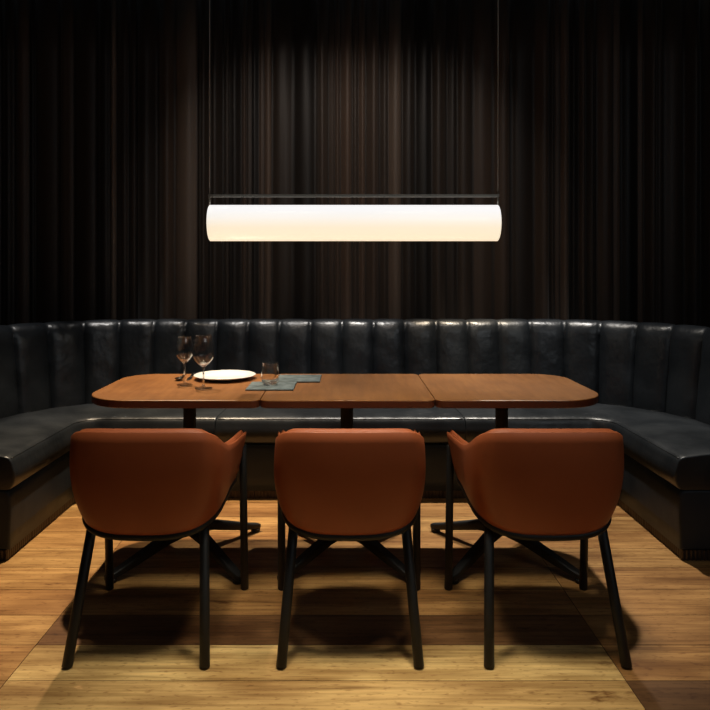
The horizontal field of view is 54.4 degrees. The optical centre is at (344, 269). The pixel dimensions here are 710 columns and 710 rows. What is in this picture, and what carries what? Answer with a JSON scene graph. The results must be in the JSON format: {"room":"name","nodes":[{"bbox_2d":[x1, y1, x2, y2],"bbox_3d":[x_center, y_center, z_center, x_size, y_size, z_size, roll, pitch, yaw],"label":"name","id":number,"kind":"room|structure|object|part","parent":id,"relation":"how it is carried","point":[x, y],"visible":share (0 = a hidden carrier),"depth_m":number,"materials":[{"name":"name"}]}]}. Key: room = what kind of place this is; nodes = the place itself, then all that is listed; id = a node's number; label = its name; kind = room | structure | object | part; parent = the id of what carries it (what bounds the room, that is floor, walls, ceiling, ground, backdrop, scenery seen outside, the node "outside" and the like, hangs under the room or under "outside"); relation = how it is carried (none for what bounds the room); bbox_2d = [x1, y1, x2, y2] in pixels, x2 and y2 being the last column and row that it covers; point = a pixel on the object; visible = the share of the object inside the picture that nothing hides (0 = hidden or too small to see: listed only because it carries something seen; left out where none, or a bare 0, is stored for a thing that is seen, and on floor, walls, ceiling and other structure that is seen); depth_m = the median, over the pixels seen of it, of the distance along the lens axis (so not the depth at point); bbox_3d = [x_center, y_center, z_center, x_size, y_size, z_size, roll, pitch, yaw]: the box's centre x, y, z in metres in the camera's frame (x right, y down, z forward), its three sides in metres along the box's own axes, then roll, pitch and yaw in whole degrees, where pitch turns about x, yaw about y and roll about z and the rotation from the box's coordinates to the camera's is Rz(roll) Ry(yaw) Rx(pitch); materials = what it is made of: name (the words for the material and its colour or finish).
{"room":"restaurant","nodes":[
{"label":"restaurant","id":0,"kind":"room"},
{"bbox_2d":[0,498,709,709],"bbox_3d":[-0.100,1.280,1.800,9.400,0.060,5.800,0,0,0],"label":"floor","id":1,"kind":"structure","parent":0,"point":[350,645],"depth_m":2.39,"materials":[{"name":"brown wood"}]},
{"bbox_2d":[62,428,248,668],"bbox_3d":[-0.657,0.882,2.435,0.559,0.744,0.565,0,0,0],"label":"armchair","id":2,"kind":"object","parent":1,"relation":"on","point":[173,483],"visible":1,"depth_m":2.21,"materials":[{"name":"brown leather"}]},
{"bbox_3d":[-0.858,1.044,2.240,0.033,0.420,0.177,0,0,12],"label":"leg","id":3,"kind":"part","parent":2,"relation":"part of","materials":[{"name":"black paint"}]},
{"bbox_3d":[-0.920,0.962,2.684,0.032,0.576,0.066,0,0,0],"label":"leg","id":4,"kind":"part","parent":2,"relation":"part of","materials":[{"name":"black paint"}]},
{"bbox_3d":[-0.456,1.044,2.240,0.033,0.420,0.177,0,0,-12],"label":"leg","id":5,"kind":"part","parent":2,"relation":"part of","materials":[{"name":"black paint"}]},
{"bbox_3d":[-0.394,0.962,2.684,0.032,0.576,0.066,0,0,0],"label":"leg","id":6,"kind":"part","parent":2,"relation":"part of","materials":[{"name":"black paint"}]},
{"bbox_2d":[92,374,275,584],"bbox_3d":[-0.681,0.875,2.985,0.702,0.750,0.680,0,0,0],"label":"table","id":7,"kind":"object","parent":1,"relation":"on","point":[147,390],"visible":0.54,"depth_m":2.83,"materials":[{"name":"brown wood"}]},
{"bbox_2d":[176,336,193,385],"bbox_3d":[-0.697,0.394,3.000,0.077,0.210,0.077,0,0,30],"label":"wine glass","id":8,"kind":"object","parent":7,"relation":"on","point":[184,361],"visible":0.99,"depth_m":3.00,"materials":[{"name":"clear glass"}]},
{"bbox_2d":[192,335,213,389],"bbox_3d":[-0.598,0.388,2.915,0.091,0.223,0.091,0,0,0],"label":"wine glass","id":9,"kind":"object","parent":7,"relation":"on","point":[203,365],"visible":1,"depth_m":2.91,"materials":[{"name":"clear glass"}]},
{"bbox_2d":[193,370,255,381],"bbox_3d":[-0.552,0.489,3.172,0.283,0.020,0.283,0,0,0],"label":"plate","id":10,"kind":"object","parent":7,"relation":"on","point":[215,375],"visible":0.99,"depth_m":3.21,"materials":[{"name":"white ceramic"}]},
{"bbox_2d":[260,374,434,582],"bbox_3d":[0.010,0.875,2.985,0.676,0.750,0.680,0,0,0],"label":"table","id":11,"kind":"object","parent":1,"relation":"on","point":[346,392],"visible":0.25,"depth_m":2.83,"materials":[{"name":"brown wood"}]},
{"bbox_2d":[245,375,321,390],"bbox_3d":[-0.262,0.496,3.055,0.303,0.006,0.405,0,0,0],"label":"placemat","id":12,"kind":"object","parent":11,"relation":"on","point":[254,386],"depth_m":3.00,"materials":[{"name":"fabric"}]},
{"bbox_2d":[261,362,278,384],"bbox_3d":[-0.322,0.445,2.970,0.079,0.096,0.079,0,0,0],"label":"tumbler","id":13,"kind":"object","parent":12,"relation":"on","point":[266,381],"visible":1,"depth_m":2.95,"materials":[{"name":"clear glass"}]},
{"bbox_2d":[274,428,425,668],"bbox_3d":[0.016,0.882,2.435,0.559,0.744,0.565,0,0,0],"label":"armchair","id":14,"kind":"object","parent":1,"relation":"on","point":[331,484],"visible":1,"depth_m":2.21,"materials":[{"name":"brown leather"}]},
{"bbox_3d":[-0.247,0.962,2.684,0.032,0.576,0.066,0,0,0],"label":"leg","id":15,"kind":"part","parent":14,"relation":"part of","materials":[{"name":"black paint"}]},
{"bbox_3d":[-0.185,1.044,2.240,0.033,0.420,0.177,0,0,12],"label":"leg","id":16,"kind":"part","parent":14,"relation":"part of","materials":[{"name":"black paint"}]},
{"bbox_3d":[0.217,1.044,2.240,0.033,0.420,0.177,0,0,-12],"label":"leg","id":17,"kind":"part","parent":14,"relation":"part of","materials":[{"name":"black paint"}]},
{"bbox_3d":[0.280,0.962,2.684,0.032,0.576,0.066,0,0,0],"label":"leg","id":18,"kind":"part","parent":14,"relation":"part of","materials":[{"name":"black paint"}]},
{"bbox_2d":[0,319,709,560],"bbox_3d":[0.000,0.778,3.692,4.156,0.941,1.453,0,0,0],"label":"banquette","id":19,"kind":"object","parent":1,"relation":"on","point":[651,380],"visible":0.65,"depth_m":3.91,"materials":[{"name":"black leather"}]},
{"bbox_2d":[0,403,226,489],"bbox_3d":[-1.266,0.867,3.605,1.279,0.162,1.280,0,0,0],"label":"seat cushion","id":20,"kind":"object","parent":19,"relation":"on","point":[35,438],"depth_m":3.68,"materials":[{"name":"black leather"}]},
{"bbox_2d":[215,406,465,442],"bbox_3d":[-0.025,0.867,3.993,1.361,0.162,0.505,0,0,0],"label":"seat cushion","id":21,"kind":"object","parent":19,"relation":"on","point":[261,425],"depth_m":3.76,"materials":[{"name":"black leather"}]},
{"bbox_3d":[0.000,0.769,3.692,4.156,0.922,1.453,0,0,0],"label":"backrest","id":22,"kind":"part","parent":19,"relation":"part of","materials":[{"name":"black leather"}]},
{"bbox_2d":[455,403,709,489],"bbox_3d":[1.243,0.867,3.605,1.324,0.162,1.280,0,0,0],"label":"seat cushion","id":23,"kind":"object","parent":19,"relation":"on","point":[671,445],"depth_m":3.58,"materials":[{"name":"black leather"}]},
{"bbox_2d":[418,374,597,584],"bbox_3d":[0.691,0.875,2.985,0.682,0.750,0.680,0,0,0],"label":"table","id":24,"kind":"object","parent":1,"relation":"on","point":[501,392],"visible":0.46,"depth_m":2.86,"materials":[{"name":"brown wood"}]},
{"bbox_2d":[444,428,631,668],"bbox_3d":[0.669,0.882,2.435,0.559,0.744,0.565,0,0,0],"label":"armchair","id":25,"kind":"object","parent":1,"relation":"on","point":[519,483],"visible":1,"depth_m":2.21,"materials":[{"name":"brown leather"}]},
{"bbox_3d":[0.406,0.962,2.684,0.032,0.576,0.066,0,0,0],"label":"leg","id":26,"kind":"part","parent":25,"relation":"part of","materials":[{"name":"black paint"}]},
{"bbox_3d":[0.468,1.044,2.240,0.033,0.420,0.177,0,0,12],"label":"leg","id":27,"kind":"part","parent":25,"relation":"part of","materials":[{"name":"black paint"}]},
{"bbox_3d":[0.932,0.962,2.684,0.032,0.576,0.066,0,0,0],"label":"leg","id":28,"kind":"part","parent":25,"relation":"part of","materials":[{"name":"black paint"}]},
{"bbox_3d":[0.870,1.044,2.240,0.033,0.420,0.177,0,0,-12],"label":"leg","id":29,"kind":"part","parent":25,"relation":"part of","materials":[{"name":"black paint"}]},
{"bbox_3d":[0.000,-1.950,1.975,6.200,0.100,6.150,0,0,0],"label":"ceiling","id":30,"kind":"structure","parent":0,"visible":0},
{"bbox_2d":[206,0,501,240],"bbox_3d":[0.038,-1.012,2.985,1.320,1.774,0.156,0,0,0],"label":"pendant lamp","id":31,"kind":"object","parent":30,"relation":"hanging from","point":[224,222],"visible":1,"depth_m":2.92,"materials":[{"name":"white"}]},
{"bbox_3d":[0.038,-0.203,2.985,1.244,0.156,0.156,0,0,0],"label":"lamp shade","id":32,"kind":"part","parent":31,"relation":"part of","materials":[{"name":"white"}]},
{"bbox_2d":[0,0,709,326],"bbox_3d":[0.000,-0.320,2.529,5.440,3.100,4.262,0,0,0],"label":"curtain","id":33,"kind":"object","parent":30,"relation":"hanging from","point":[604,105],"visible":0.62,"depth_m":4.64,"materials":[{"name":"brown fabric"}]}
]}

